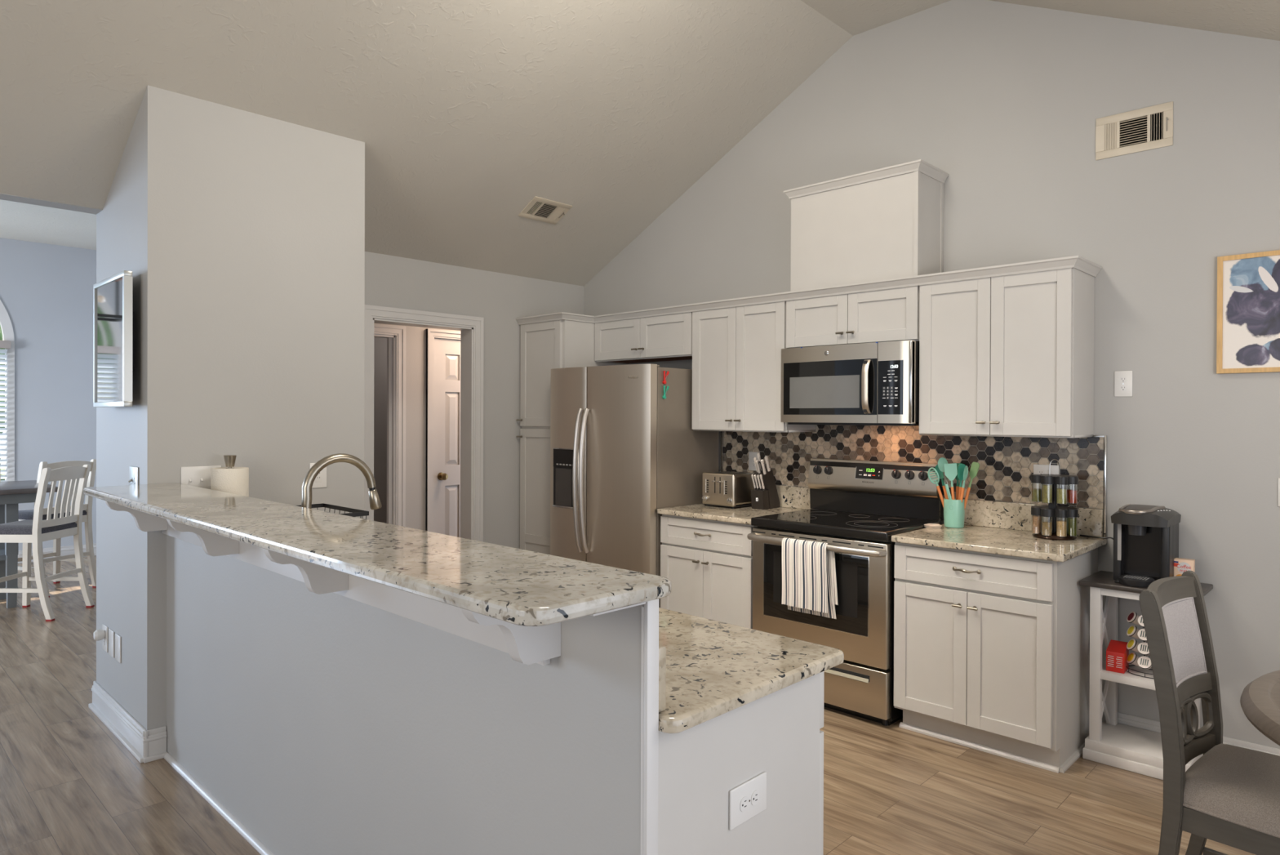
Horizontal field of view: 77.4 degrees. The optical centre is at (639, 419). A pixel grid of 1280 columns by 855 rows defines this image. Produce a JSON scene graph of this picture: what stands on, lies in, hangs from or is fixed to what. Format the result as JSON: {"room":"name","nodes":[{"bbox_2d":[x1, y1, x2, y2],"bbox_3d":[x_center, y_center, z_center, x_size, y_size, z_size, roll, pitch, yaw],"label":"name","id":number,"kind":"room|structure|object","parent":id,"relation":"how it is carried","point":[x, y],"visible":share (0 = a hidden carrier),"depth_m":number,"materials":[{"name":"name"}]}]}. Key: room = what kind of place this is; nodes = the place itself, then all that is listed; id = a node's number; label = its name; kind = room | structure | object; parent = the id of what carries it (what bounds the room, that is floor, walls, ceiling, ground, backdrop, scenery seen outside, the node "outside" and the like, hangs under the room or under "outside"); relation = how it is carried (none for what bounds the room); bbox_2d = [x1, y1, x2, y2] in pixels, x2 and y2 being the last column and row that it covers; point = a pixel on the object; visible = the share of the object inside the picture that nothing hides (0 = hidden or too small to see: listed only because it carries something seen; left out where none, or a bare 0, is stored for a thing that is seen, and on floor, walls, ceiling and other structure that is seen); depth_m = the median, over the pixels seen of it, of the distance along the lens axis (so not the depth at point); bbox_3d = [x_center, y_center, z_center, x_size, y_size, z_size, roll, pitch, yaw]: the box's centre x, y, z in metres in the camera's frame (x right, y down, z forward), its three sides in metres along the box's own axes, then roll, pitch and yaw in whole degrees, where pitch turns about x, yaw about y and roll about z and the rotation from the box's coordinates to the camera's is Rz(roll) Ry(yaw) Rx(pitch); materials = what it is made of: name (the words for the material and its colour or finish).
{"room":"kitchen","nodes":[
{"label":"kitchen","id":0,"kind":"room"},
{"bbox_2d":[0,237,96,550],"bbox_3d":[-7.751,-0.174,6.236,0.140,3.170,6.300,0,0,44],"label":"wall","id":1,"kind":"structure","parent":0,"point":[46,290],"depth_m":8.02,"materials":[{"name":"paint"}]},
{"bbox_2d":[0,299,14,480],"bbox_3d":[-6.751,-0.260,7.173,0.110,2.721,1.838,0,0,44],"label":"window","id":2,"kind":"structure","parent":1,"relation":"in","point":[6,324],"depth_m":7.78,"materials":[{"name":"white paint"}]},
{"bbox_2d":[0,340,11,481],"bbox_3d":[-6.712,0.138,7.146,0.063,1.805,1.713,0,0,44],"label":"window blind","id":3,"kind":"object","parent":2,"relation":"attached to","point":[3,344],"visible":0.78,"depth_m":7.72,"materials":[{"name":"white plastic"}]},
{"bbox_2d":[17,542,96,563],"bbox_3d":[-7.713,1.347,6.166,0.030,0.128,6.250,0,0,44],"label":"baseboard","id":4,"kind":"structure","parent":1,"relation":"attached to","point":[68,549],"depth_m":8.10,"materials":[{"name":"white paint"}]},
{"bbox_2d":[0,199,96,249],"bbox_3d":[-6.007,-1.785,4.404,5.296,0.080,6.500,0,0,44],"label":"ceiling","id":5,"kind":"structure","parent":0,"point":[20,221],"depth_m":7.22,"materials":[{"name":"paint"}]},
{"bbox_2d":[0,193,102,214],"bbox_3d":[-4.430,-1.402,2.141,0.124,0.754,5.046,0,0,44],"label":"wall header","id":6,"kind":"structure","parent":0,"point":[2,196],"depth_m":3.80,"materials":[{"name":"grey paint"}]},
{"bbox_2d":[96,85,364,762],"bbox_3d":[-2.062,0.002,4.026,0.915,2.878,0.992,0,0,44],"label":"wall","id":7,"kind":"structure","parent":0,"point":[240,234],"depth_m":3.66,"materials":[{"name":"grey paint"}]},
{"bbox_2d":[93,623,107,652],"bbox_3d":[-2.606,1.057,3.854,0.090,0.122,0.050,0,0,44],"label":"wall outlet","id":8,"kind":"object","parent":7,"relation":"attached to","point":[99,634],"visible":1,"depth_m":3.84,"materials":[{"name":"white plastic"}]},
{"bbox_2d":[108,627,114,657],"bbox_3d":[-2.507,1.058,3.788,0.090,0.122,0.006,0,0,44],"label":"blank plate","id":9,"kind":"object","parent":7,"relation":"attached to","point":[111,633],"visible":1,"depth_m":3.78,"materials":[{"name":"white plastic"}]},
{"bbox_2d":[93,270,133,407],"bbox_3d":[-2.347,-0.346,3.586,0.535,0.575,0.072,0,0,44],"label":"television","id":10,"kind":"object","parent":7,"relation":"attached to","point":[113,313],"visible":1,"depth_m":3.52,"materials":[{"name":"black glass"}]},
{"bbox_2d":[88,680,147,762],"bbox_3d":[-2.420,1.377,3.687,0.918,0.128,0.030,0,0,44],"label":"baseboard","id":11,"kind":"structure","parent":7,"relation":"attached to","point":[123,726],"depth_m":3.64,"materials":[{"name":"white paint"}]},
{"bbox_2d":[115,632,120,662],"bbox_3d":[-2.421,1.058,3.705,0.090,0.122,0.006,0,0,44],"label":"blank plate","id":12,"kind":"object","parent":7,"relation":"attached to","point":[117,638],"visible":1,"depth_m":3.69,"materials":[{"name":"white plastic"}]},
{"bbox_2d":[128,466,138,484],"bbox_3d":[-2.233,0.267,3.511,0.130,0.122,0.021,0,0,44],"label":"switch plate","id":13,"kind":"object","parent":7,"relation":"attached to","point":[133,471],"visible":0.62,"depth_m":3.51,"materials":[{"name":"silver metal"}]},
{"bbox_2d":[181,465,221,488],"bbox_3d":[-1.935,0.264,3.529,0.021,0.117,0.163,0,0,44],"label":"switch plate","id":14,"kind":"object","parent":7,"relation":"attached to","point":[197,476],"visible":0.44,"depth_m":3.52,"materials":[{"name":"white plastic"}]},
{"bbox_2d":[309,462,326,488],"bbox_3d":[-1.575,0.271,3.910,0.008,0.122,0.085,0,0,44],"label":"switch plate","id":15,"kind":"object","parent":7,"relation":"attached to","point":[320,481],"visible":0.56,"depth_m":3.92,"materials":[{"name":"white plastic"}]},
{"bbox_2d":[373,337,386,523],"bbox_3d":[-2.152,0.207,7.214,0.100,2.440,2.900,0,0,44],"label":"wall","id":16,"kind":"structure","parent":0,"point":[380,344],"depth_m":7.01,"materials":[{"name":"paint"}]},
{"bbox_2d":[166,534,644,854],"bbox_3d":[-1.007,0.881,2.458,2.851,1.140,0.027,0,0,44],"label":"wall","id":17,"kind":"structure","parent":0,"point":[328,723],"depth_m":2.12,"materials":[{"name":"grey paint"}]},
{"bbox_2d":[164,752,274,854],"bbox_3d":[-1.006,1.450,2.437,2.829,0.034,0.034,0,0,44],"label":"trim","id":18,"kind":"structure","parent":17,"relation":"attached to","point":[214,802],"depth_m":2.96,"materials":[{"name":"white paint"}]},
{"bbox_2d":[161,521,550,665],"bbox_3d":[-1.117,0.402,2.531,2.581,0.182,0.018,0,0,44],"label":"board","id":19,"kind":"object","parent":17,"relation":"attached to","point":[448,618],"visible":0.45,"depth_m":2.02,"materials":[{"name":"white paint"}]},
{"bbox_2d":[104,500,167,531],"bbox_3d":[-2.081,0.383,3.300,0.036,0.160,0.221,0,0,44],"label":"bracket","id":20,"kind":"object","parent":19,"relation":"attached to","point":[144,522],"visible":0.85,"depth_m":3.31,"materials":[{"name":"white paint"}]},
{"bbox_2d":[166,519,239,555],"bbox_3d":[-1.493,0.388,2.729,0.036,0.160,0.221,0,0,44],"label":"bracket","id":21,"kind":"object","parent":19,"relation":"attached to","point":[213,544],"visible":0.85,"depth_m":2.73,"materials":[{"name":"white paint"}]},
{"bbox_2d":[262,548,348,594],"bbox_3d":[-0.900,0.393,2.154,0.036,0.160,0.221,0,0,44],"label":"bracket","id":22,"kind":"object","parent":19,"relation":"attached to","point":[319,580],"visible":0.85,"depth_m":2.16,"materials":[{"name":"white paint"}]},
{"bbox_2d":[461,608,560,664],"bbox_3d":[-0.250,0.398,1.550,0.036,0.160,0.221,0,0,44],"label":"bracket","id":23,"kind":"object","parent":19,"relation":"attached to","point":[527,645],"visible":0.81,"depth_m":1.56,"materials":[{"name":"white paint"}]},
{"bbox_2d":[83,482,671,626],"bbox_3d":[-1.084,0.296,2.337,2.895,0.030,0.347,0,0,44],"label":"countertop","id":24,"kind":"structure","parent":17,"relation":"on","point":[513,585],"depth_m":1.66,"materials":[{"name":"white stone"}]},
{"bbox_2d":[640,598,658,854],"bbox_3d":[0.017,0.890,1.463,0.016,1.140,0.030,0,0,44],"label":"trim","id":25,"kind":"structure","parent":17,"relation":"attached to","point":[650,611],"depth_m":1.45,"materials":[{"name":"white paint"}]},
{"bbox_2d":[373,322,460,530],"bbox_3d":[-1.454,0.212,6.641,0.100,2.440,3.150,0,0,44],"label":"wall","id":26,"kind":"structure","parent":0,"point":[415,336],"depth_m":6.26,"materials":[{"name":"paint"}]},
{"bbox_2d":[373,333,395,524],"bbox_3d":[-2.190,0.392,5.884,0.100,2.080,0.797,0,0,44],"label":"trim","id":27,"kind":"structure","parent":26,"relation":"attached to","point":[391,340],"depth_m":6.13,"materials":[{"name":"white paint"}]},
{"bbox_2d":[373,323,405,526],"bbox_3d":[-2.121,0.356,5.869,0.020,2.154,0.871,0,0,44],"label":"trim","id":28,"kind":"structure","parent":26,"relation":"attached to","point":[399,331],"depth_m":6.14,"materials":[{"name":"white paint"}]},
{"bbox_2d":[425,328,460,532],"bbox_3d":[-1.430,0.356,6.574,0.030,2.151,0.732,0,0,44],"label":"trim","id":29,"kind":"structure","parent":26,"relation":"attached to","point":[431,334],"depth_m":6.33,"materials":[{"name":"white paint"}]},
{"bbox_2d":[433,337,460,537],"bbox_3d":[-1.433,0.386,6.574,0.106,2.073,0.605,0,0,44],"label":"door","id":30,"kind":"structure","parent":26,"relation":"in","point":[446,461],"depth_m":6.48,"materials":[{"name":"white paint"}]},
{"bbox_2d":[364,251,583,548],"bbox_3d":[-1.248,0.188,5.432,0.120,2.499,2.200,0,0,44],"label":"wall","id":31,"kind":"structure","parent":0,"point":[500,299],"depth_m":5.59,"materials":[{"name":"grey paint"}]},
{"bbox_2d":[364,304,484,541],"bbox_3d":[-1.439,0.367,5.230,0.148,2.141,0.884,0,0,44],"label":"door frame","id":32,"kind":"structure","parent":31,"relation":"attached to","point":[371,311],"depth_m":5.45,"materials":[{"name":"white paint"}]},
{"bbox_2d":[0,555,1256,854],"bbox_3d":[-2.830,1.481,3.416,11.470,0.080,9.700,0,0,44],"label":"floor","id":33,"kind":"structure","parent":0,"point":[68,785],"depth_m":3.14,"materials":[{"name":"wood"}]},
{"bbox_2d":[0,480,57,608],"bbox_3d":[-5.341,0.964,5.732,0.915,0.915,1.770,0,0,44],"label":"table","id":34,"kind":"object","parent":33,"relation":"on","point":[12,493],"visible":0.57,"depth_m":6.04,"materials":[{"name":"grey wood"}]},
{"bbox_2d":[0,464,94,621],"bbox_3d":[-4.429,0.882,5.877,0.528,1.085,0.450,0,0,0],"label":"chair","id":35,"kind":"object","parent":33,"relation":"on","point":[35,531],"visible":1,"depth_m":5.82,"materials":[{"name":"beige paint"}]},
{"bbox_2d":[0,519,76,534],"bbox_3d":[-4.483,0.783,5.877,0.420,0.058,0.430,0,0,0],"label":"seat cushion","id":36,"kind":"object","parent":35,"relation":"on","point":[27,526],"depth_m":5.75,"materials":[{"name":"grey fabric"}]},
{"bbox_2d":[17,458,96,596],"bbox_3d":[-4.912,0.877,6.667,0.528,1.085,0.450,0,0,20],"label":"chair","id":37,"kind":"object","parent":33,"relation":"on","point":[24,514],"visible":0.34,"depth_m":6.77,"materials":[{"name":"beige paint"}]},
{"bbox_2d":[18,506,86,519],"bbox_3d":[-4.962,0.778,6.685,0.420,0.058,0.430,0,0,20],"label":"seat cushion","id":38,"kind":"object","parent":37,"relation":"on","point":[24,513],"depth_m":6.51,"materials":[{"name":"grey fabric"}]},
{"bbox_2d":[515,319,626,554],"bbox_3d":[-0.494,0.375,5.778,0.475,2.128,0.650,0,0,44],"label":"pantry cabinet","id":39,"kind":"object","parent":33,"relation":"on","point":[544,346],"visible":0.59,"depth_m":5.59,"materials":[{"name":"white paint"}]},
{"bbox_2d":[515,255,1102,324],"bbox_3d":[0.622,-0.693,4.695,3.575,0.045,0.649,0,0,44],"label":"crown molding","id":40,"kind":"structure","parent":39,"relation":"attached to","point":[1077,262],"depth_m":4.19,"materials":[{"name":"white paint"}]},
{"bbox_2d":[783,159,948,291],"bbox_3d":[1.212,-0.998,4.346,0.806,0.581,0.329,0,0,44],"label":"box","id":41,"kind":"object","parent":40,"relation":"on","point":[886,223],"visible":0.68,"depth_m":4.18,"materials":[{"name":"white paint"}]},
{"bbox_2d":[550,363,719,607],"bbox_3d":[-0.073,0.554,5.232,0.872,1.778,0.792,0,0,44],"label":"refrigerator","id":42,"kind":"object","parent":33,"relation":"on","point":[621,452],"visible":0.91,"depth_m":4.93,"materials":[{"name":"grey metal"}]},
{"bbox_2d":[660,514,757,628],"bbox_3d":[0.557,1.012,4.759,0.673,0.898,0.647,0,0,44],"label":"base cabinet","id":43,"kind":"object","parent":33,"relation":"on","point":[708,564],"visible":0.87,"depth_m":4.53,"materials":[{"name":"white paint"}]},
{"bbox_2d":[657,484,814,524],"bbox_3d":[0.570,0.482,4.758,0.694,0.162,0.633,0,0,44],"label":"countertop","id":44,"kind":"structure","parent":43,"relation":"on","point":[792,498],"depth_m":4.74,"materials":[{"name":"beige stone"}]},
{"bbox_2d":[702,471,754,508],"bbox_3d":[0.557,0.428,4.944,0.248,0.208,0.288,0,0,44],"label":"toaster","id":45,"kind":"object","parent":44,"relation":"on","point":[732,489],"visible":0.94,"depth_m":4.85,"materials":[{"name":"silver metal"}]},
{"bbox_2d":[751,469,779,509],"bbox_3d":[0.759,0.416,4.830,0.090,0.235,0.180,0,0,44],"label":"knife block","id":46,"kind":"object","parent":44,"relation":"on","point":[768,498],"visible":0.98,"depth_m":4.78,"materials":[{"name":"black wood"}]},
{"bbox_2d":[657,671,824,854],"bbox_3d":[-0.780,1.010,2.692,2.825,0.884,0.622,0,0,44],"label":"peninsula end panel","id":47,"kind":"object","parent":33,"relation":"on","point":[778,733],"visible":0.07,"depth_m":1.71,"materials":[{"name":"white paint"}]},
{"bbox_2d":[728,771,766,830],"bbox_3d":[0.231,0.808,1.698,0.008,0.082,0.128,0,0,44],"label":"peninsula outlet","id":48,"kind":"object","parent":47,"relation":"attached to","point":[748,799],"visible":1,"depth_m":1.69,"materials":[{"name":"white plastic"}]},
{"bbox_2d":[739,795,748,811],"bbox_3d":[0.220,0.809,1.682,0.002,0.030,0.027,0,0,44],"label":"receptacle","id":49,"kind":"object","parent":48,"relation":"attached to","point":[744,800],"depth_m":1.68,"materials":[{"name":"white plastic"}]},
{"bbox_2d":[658,607,844,733],"bbox_3d":[-0.760,0.492,2.676,2.890,0.151,0.628,0,0,44],"label":"countertop","id":50,"kind":"structure","parent":47,"relation":"on","point":[708,668],"depth_m":1.78,"materials":[{"name":"beige stone"}]},
{"bbox_2d":[223,454,236,467],"bbox_3d":[-1.806,0.343,3.519,0.160,0.374,0.160,0,0,44],"label":"paper towel holder","id":51,"kind":"object","parent":50,"relation":"on","point":[229,460],"visible":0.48,"depth_m":3.50,"materials":[{"name":"silver metal"}]},
{"bbox_2d":[210,466,248,496],"bbox_3d":[-1.806,0.352,3.519,0.149,0.280,0.149,0,0,44],"label":"paper towel roll","id":52,"kind":"object","parent":51,"relation":"on","point":[235,480],"visible":0.34,"depth_m":3.46,"materials":[{"name":"white paper"}]},
{"bbox_2d":[296,502,368,519],"bbox_3d":[-1.472,0.463,3.455,0.443,0.138,0.410,0,0,44],"label":"dish rack","id":53,"kind":"object","parent":50,"relation":"on","point":[355,513],"visible":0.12,"depth_m":3.58,"materials":[{"name":"black plastic"}]},
{"bbox_2d":[301,453,382,509],"bbox_3d":[-1.039,0.328,2.820,0.130,0.416,0.307,0,0,44],"label":"kitchen faucet","id":54,"kind":"object","parent":50,"relation":"on","point":[375,501],"visible":0.7,"depth_m":2.83,"materials":[{"name":"silver metal"}]},
{"bbox_2d":[746,457,944,725],"bbox_3d":[1.070,0.840,4.205,0.784,1.224,0.704,0,0,44],"label":"range","id":55,"kind":"object","parent":33,"relation":"on","point":[862,686],"visible":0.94,"depth_m":4.02,"materials":[{"name":"silver metal"}]},
{"bbox_2d":[781,537,838,618],"bbox_3d":[0.839,0.782,3.957,0.305,0.366,0.056,0,0,44],"label":"dish towel","id":56,"kind":"object","parent":55,"relation":"hanging from","point":[809,575],"visible":0.99,"depth_m":3.94,"materials":[{"name":"white fabric"}]},
{"bbox_2d":[751,508,939,541],"bbox_3d":[1.073,0.545,4.205,0.782,0.046,0.580,0,0,44],"label":"cooktop","id":57,"kind":"object","parent":55,"relation":"in","point":[845,526],"depth_m":4.11,"materials":[{"name":"black glass"}]},
{"bbox_2d":[893,542,1097,773],"bbox_3d":[1.645,1.021,3.705,0.722,0.898,0.647,0,0,44],"label":"base cabinet","id":58,"kind":"object","parent":33,"relation":"on","point":[992,651],"visible":0.99,"depth_m":3.47,"materials":[{"name":"white paint"}]},
{"bbox_2d":[891,498,1106,561],"bbox_3d":[1.660,0.491,3.701,0.743,0.162,0.633,0,0,44],"label":"countertop","id":59,"kind":"structure","parent":58,"relation":"on","point":[997,527],"depth_m":3.69,"materials":[{"name":"beige stone"}]},
{"bbox_2d":[943,497,964,528],"bbox_3d":[1.582,0.469,4.024,0.099,0.142,0.100,0,0,44],"label":"utensil crock","id":60,"kind":"object","parent":59,"relation":"on","point":[953,509],"visible":0.96,"depth_m":3.98,"materials":[{"name":"teal ceramic"}]},
{"bbox_2d":[927,466,943,506],"bbox_3d":[1.517,0.379,4.051,0.115,0.274,0.029,0,0,31],"label":"slotted spoon","id":61,"kind":"object","parent":60,"relation":"in","point":[936,482],"visible":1,"depth_m":4.05,"materials":[{"name":"plastic"}]},
{"bbox_2d":[943,462,957,499],"bbox_3d":[1.559,0.366,4.009,0.064,0.298,0.014,0,0,10],"label":"turner","id":62,"kind":"object","parent":60,"relation":"in","point":[950,469],"visible":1,"depth_m":4.00,"materials":[{"name":"plastic"}]},
{"bbox_2d":[957,463,965,499],"bbox_3d":[1.611,0.368,4.016,0.043,0.293,0.022,0,0,-16],"label":"spatula","id":63,"kind":"object","parent":60,"relation":"in","point":[961,467],"visible":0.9,"depth_m":4.01,"materials":[{"name":"plastic"}]},
{"bbox_2d":[964,461,979,508],"bbox_3d":[1.643,0.362,3.986,0.104,0.308,0.018,0,0,41],"label":"spatula","id":64,"kind":"object","parent":60,"relation":"in","point":[975,466],"visible":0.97,"depth_m":3.98,"materials":[{"name":"plastic"}]},
{"bbox_2d":[1031,458,1078,540],"bbox_3d":[1.911,0.361,3.684,0.192,0.363,0.192,0,0,-18],"label":"spice rack","id":65,"kind":"object","parent":59,"relation":"on","point":[1052,513],"visible":0.89,"depth_m":3.62,"materials":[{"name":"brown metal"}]},
{"bbox_2d":[1031,474,1041,502],"bbox_3d":[1.835,0.317,3.691,0.047,0.124,0.047,0,0,44],"label":"spice jar","id":66,"kind":"object","parent":65,"relation":"hanging from","point":[1036,493],"visible":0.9,"depth_m":3.67,"materials":[{"name":"green glass"}]},
{"bbox_2d":[1031,506,1042,533],"bbox_3d":[1.834,0.465,3.692,0.047,0.124,0.047,0,0,44],"label":"spice jar","id":67,"kind":"object","parent":65,"relation":"on","point":[1037,520],"visible":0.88,"depth_m":3.68,"materials":[{"name":"black plastic"}]},
{"bbox_2d":[1041,475,1052,503],"bbox_3d":[1.853,0.317,3.635,0.047,0.124,0.047,0,0,44],"label":"spice jar","id":68,"kind":"object","parent":65,"relation":"hanging from","point":[1046,490],"visible":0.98,"depth_m":3.62,"materials":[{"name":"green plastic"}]},
{"bbox_2d":[1041,507,1052,536],"bbox_3d":[1.852,0.465,3.635,0.047,0.124,0.047,0,0,44],"label":"spice jar","id":69,"kind":"object","parent":65,"relation":"on","point":[1046,526],"visible":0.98,"depth_m":3.62,"materials":[{"name":"beige glass"}]},
{"bbox_2d":[1056,508,1066,537],"bbox_3d":[1.904,0.465,3.608,0.047,0.124,0.047,0,0,44],"label":"spice jar","id":70,"kind":"object","parent":65,"relation":"on","point":[1061,526],"visible":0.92,"depth_m":3.59,"materials":[{"name":"beige glass"}]},
{"bbox_2d":[1056,475,1066,504],"bbox_3d":[1.905,0.317,3.607,0.047,0.124,0.047,0,0,44],"label":"spice jar","id":71,"kind":"object","parent":65,"relation":"hanging from","point":[1061,494],"visible":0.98,"depth_m":3.59,"materials":[{"name":"green glass"}]},
{"bbox_2d":[1066,507,1077,536],"bbox_3d":[1.960,0.466,3.626,0.047,0.124,0.047,0,0,44],"label":"spice jar","id":72,"kind":"object","parent":65,"relation":"on","point":[1072,522],"visible":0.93,"depth_m":3.61,"materials":[{"name":"green glass"}]},
{"bbox_2d":[1066,475,1077,503],"bbox_3d":[1.961,0.318,3.625,0.047,0.124,0.047,0,0,44],"label":"spice jar","id":73,"kind":"object","parent":65,"relation":"hanging from","point":[1072,495],"visible":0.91,"depth_m":3.61,"materials":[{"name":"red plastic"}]},
{"bbox_2d":[1079,570,1213,779],"bbox_3d":[2.160,1.076,3.418,0.430,0.765,0.323,0,0,44],"label":"shelf unit","id":74,"kind":"object","parent":33,"relation":"on","point":[1110,742],"visible":0.52,"depth_m":3.42,"materials":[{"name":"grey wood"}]},
{"bbox_2d":[1106,639,1128,673],"bbox_3d":[2.059,1.019,3.444,0.068,0.110,0.111,0,0,40],"label":"carton","id":75,"kind":"object","parent":74,"relation":"on","point":[1117,651],"visible":0.96,"depth_m":3.41,"materials":[{"name":"red cardboard"}]},
{"bbox_2d":[1107,654,1122,667],"bbox_3d":[2.023,1.030,3.402,0.055,0.045,0.001,0,0,40],"label":"print","id":76,"kind":"object","parent":75,"relation":"attached to","point":[1108,655],"depth_m":3.40},
{"bbox_2d":[1100,657,1155,689],"bbox_3d":[2.161,1.091,3.419,0.346,0.032,0.284,0,0,44],"label":"shelf","id":77,"kind":"object","parent":74,"relation":"attached to","point":[1129,678],"depth_m":3.37,"materials":[{"name":"white paint"}]},
{"bbox_2d":[1080,503,1181,586],"bbox_3d":[2.092,0.529,3.478,0.400,0.329,0.300,0,0,44],"label":"coffee maker","id":78,"kind":"object","parent":74,"relation":"on","point":[1145,539],"visible":0.94,"depth_m":3.36,"materials":[{"name":"black plastic"}]},
{"bbox_2d":[1118,573,1155,586],"bbox_3d":[2.089,0.677,3.363,0.132,0.031,0.132,0,0,44],"label":"drip tray","id":79,"kind":"object","parent":78,"relation":"on","point":[1130,580],"depth_m":3.34,"materials":[{"name":"grey plastic"}]},
{"bbox_2d":[1125,612,1153,678],"bbox_3d":[2.168,0.930,3.394,0.187,0.285,0.187,0,0,44],"label":"pod carousel","id":80,"kind":"object","parent":74,"relation":"on","point":[1135,612],"visible":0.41,"depth_m":3.38,"materials":[{"name":"black metal"}]},
{"bbox_2d":[1137,655,1151,669],"bbox_3d":[2.123,1.020,3.355,0.051,0.058,0.058,0,0,44],"label":"pod","id":81,"kind":"object","parent":80,"relation":"in","point":[1144,661],"visible":0.96,"depth_m":3.34,"materials":[{"name":"white plastic"}]},
{"bbox_2d":[1173,557,1195,576],"bbox_3d":[2.268,0.638,3.351,0.094,0.112,0.044,0,0,41],"label":"carton","id":82,"kind":"object","parent":74,"relation":"on","point":[1181,565],"visible":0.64,"depth_m":3.33,"materials":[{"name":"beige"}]},
{"bbox_2d":[1138,569,1279,854],"bbox_3d":[1.691,0.964,2.142,0.443,0.998,0.546,0,0,-42],"label":"dining chair","id":83,"kind":"object","parent":33,"relation":"on","point":[1230,795],"visible":1,"depth_m":2.15,"materials":[{"name":"grey wood"}]},
{"bbox_2d":[1240,670,1279,745],"bbox_3d":[2.010,1.079,1.716,1.155,0.768,1.155,0,0,38],"label":"round table","id":84,"kind":"object","parent":33,"relation":"on","point":[1260,700],"visible":1,"depth_m":1.97,"materials":[{"name":"grey wood"}]},
{"bbox_2d":[0,0,1279,286],"bbox_3d":[-1.208,-1.495,1.171,5.850,1.546,8.540,0,0,44],"label":"ceiling","id":85,"kind":"structure","parent":0,"point":[465,113],"depth_m":3.97,"materials":[{"name":"paint"}]},
{"bbox_2d":[518,196,572,224],"bbox_3d":[-0.605,-1.337,5.115,0.176,0.094,0.306,0,0,44],"label":"ceiling vent","id":86,"kind":"object","parent":85,"relation":"in","point":[553,211],"visible":1,"depth_m":5.11,"materials":[{"name":"silver metal"}]},
{"bbox_2d":[583,0,1279,748],"bbox_3d":[1.690,-0.379,4.212,5.790,3.665,0.140,0,0,44],"label":"wall","id":87,"kind":"structure","parent":0,"point":[1006,100],"depth_m":3.67,"materials":[{"name":"grey paint"}]},
{"bbox_2d":[595,311,692,364],"bbox_3d":[0.102,-0.544,5.401,0.894,0.282,0.360,0,0,44],"label":"upper cabinet","id":88,"kind":"object","parent":87,"relation":"attached to","point":[668,337],"visible":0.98,"depth_m":5.28,"materials":[{"name":"white paint"}]},
{"bbox_2d":[692,301,815,432],"bbox_3d":[0.671,-0.306,4.849,0.691,0.750,0.360,0,0,44],"label":"upper cabinet","id":89,"kind":"object","parent":87,"relation":"attached to","point":[736,351],"visible":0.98,"depth_m":4.72,"materials":[{"name":"white paint"}]},
{"bbox_2d":[786,285,919,348],"bbox_3d":[1.201,-0.536,4.335,0.781,0.282,0.360,0,0,44],"label":"upper cabinet","id":90,"kind":"object","parent":87,"relation":"attached to","point":[892,314],"visible":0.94,"depth_m":4.20,"materials":[{"name":"white paint"}]},
{"bbox_2d":[780,340,919,425],"bbox_3d":[1.174,-0.183,4.296,0.758,0.420,0.452,0,0,44],"label":"microwave","id":91,"kind":"object","parent":90,"relation":"attached to","point":[874,383],"visible":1,"depth_m":4.11,"materials":[{"name":"silver metal"}]},
{"bbox_2d":[723,424,1104,508],"bbox_3d":[1.340,0.270,4.447,2.217,0.502,0.009,0,0,44],"label":"tile backsplash","id":92,"kind":"structure","parent":87,"relation":"attached to","point":[1006,468],"depth_m":4.18,"materials":[{"name":"tile"}]},
{"bbox_2d":[748,451,759,470],"bbox_3d":[0.720,0.262,5.037,0.085,0.117,0.008,0,0,44],"label":"wall outlet","id":93,"kind":"object","parent":92,"relation":"attached to","point":[752,466],"visible":0.74,"depth_m":5.04,"materials":[{"name":"white plastic"}]},
{"bbox_2d":[1033,463,1058,488],"bbox_3d":[1.952,0.274,3.841,0.115,0.117,0.008,0,0,44],"label":"wall outlet","id":94,"kind":"object","parent":92,"relation":"attached to","point":[1037,468],"visible":0.44,"depth_m":3.85,"materials":[{"name":"white plastic"}]},
{"bbox_2d":[1093,435,1106,537],"bbox_3d":[2.122,0.307,3.686,0.054,0.471,0.012,0,0,44],"label":"strip","id":95,"kind":"object","parent":92,"relation":"attached to","point":[1104,436],"visible":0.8,"depth_m":3.67,"materials":[{"name":"silver metal"}]},
{"bbox_2d":[919,267,1094,437],"bbox_3d":[1.731,-0.297,3.821,0.698,0.750,0.360,0,0,44],"label":"upper cabinet","id":96,"kind":"object","parent":87,"relation":"attached to","point":[1012,355],"visible":1,"depth_m":3.68,"materials":[{"name":"white paint"}]},
{"bbox_2d":[1114,370,1133,396],"bbox_3d":[2.192,-0.163,3.622,0.072,0.117,0.008,0,0,44],"label":"wall outlet","id":97,"kind":"object","parent":87,"relation":"attached to","point":[1122,379],"visible":1,"depth_m":3.62,"materials":[{"name":"white plastic"}]},
{"bbox_2d":[1095,101,1173,159],"bbox_3d":[2.217,-1.296,3.591,0.302,0.191,0.021,0,0,44],"label":"air vent","id":98,"kind":"object","parent":87,"relation":"in","point":[1108,129],"visible":1,"depth_m":3.59,"materials":[{"name":"silver metal"}]},
{"bbox_2d":[1117,711,1279,755],"bbox_3d":[2.881,1.400,2.940,2.010,0.128,0.030,0,0,44],"label":"baseboard","id":99,"kind":"structure","parent":87,"relation":"attached to","point":[1123,718],"depth_m":3.52,"materials":[{"name":"white paint"}]},
{"bbox_2d":[1216,249,1279,373],"bbox_3d":[2.611,-0.439,3.203,0.484,0.490,0.025,0,0,44],"label":"framed print","id":100,"kind":"object","parent":87,"relation":"attached to","point":[1248,285],"visible":1,"depth_m":3.29,"materials":[{"name":"multicoloured paper"}]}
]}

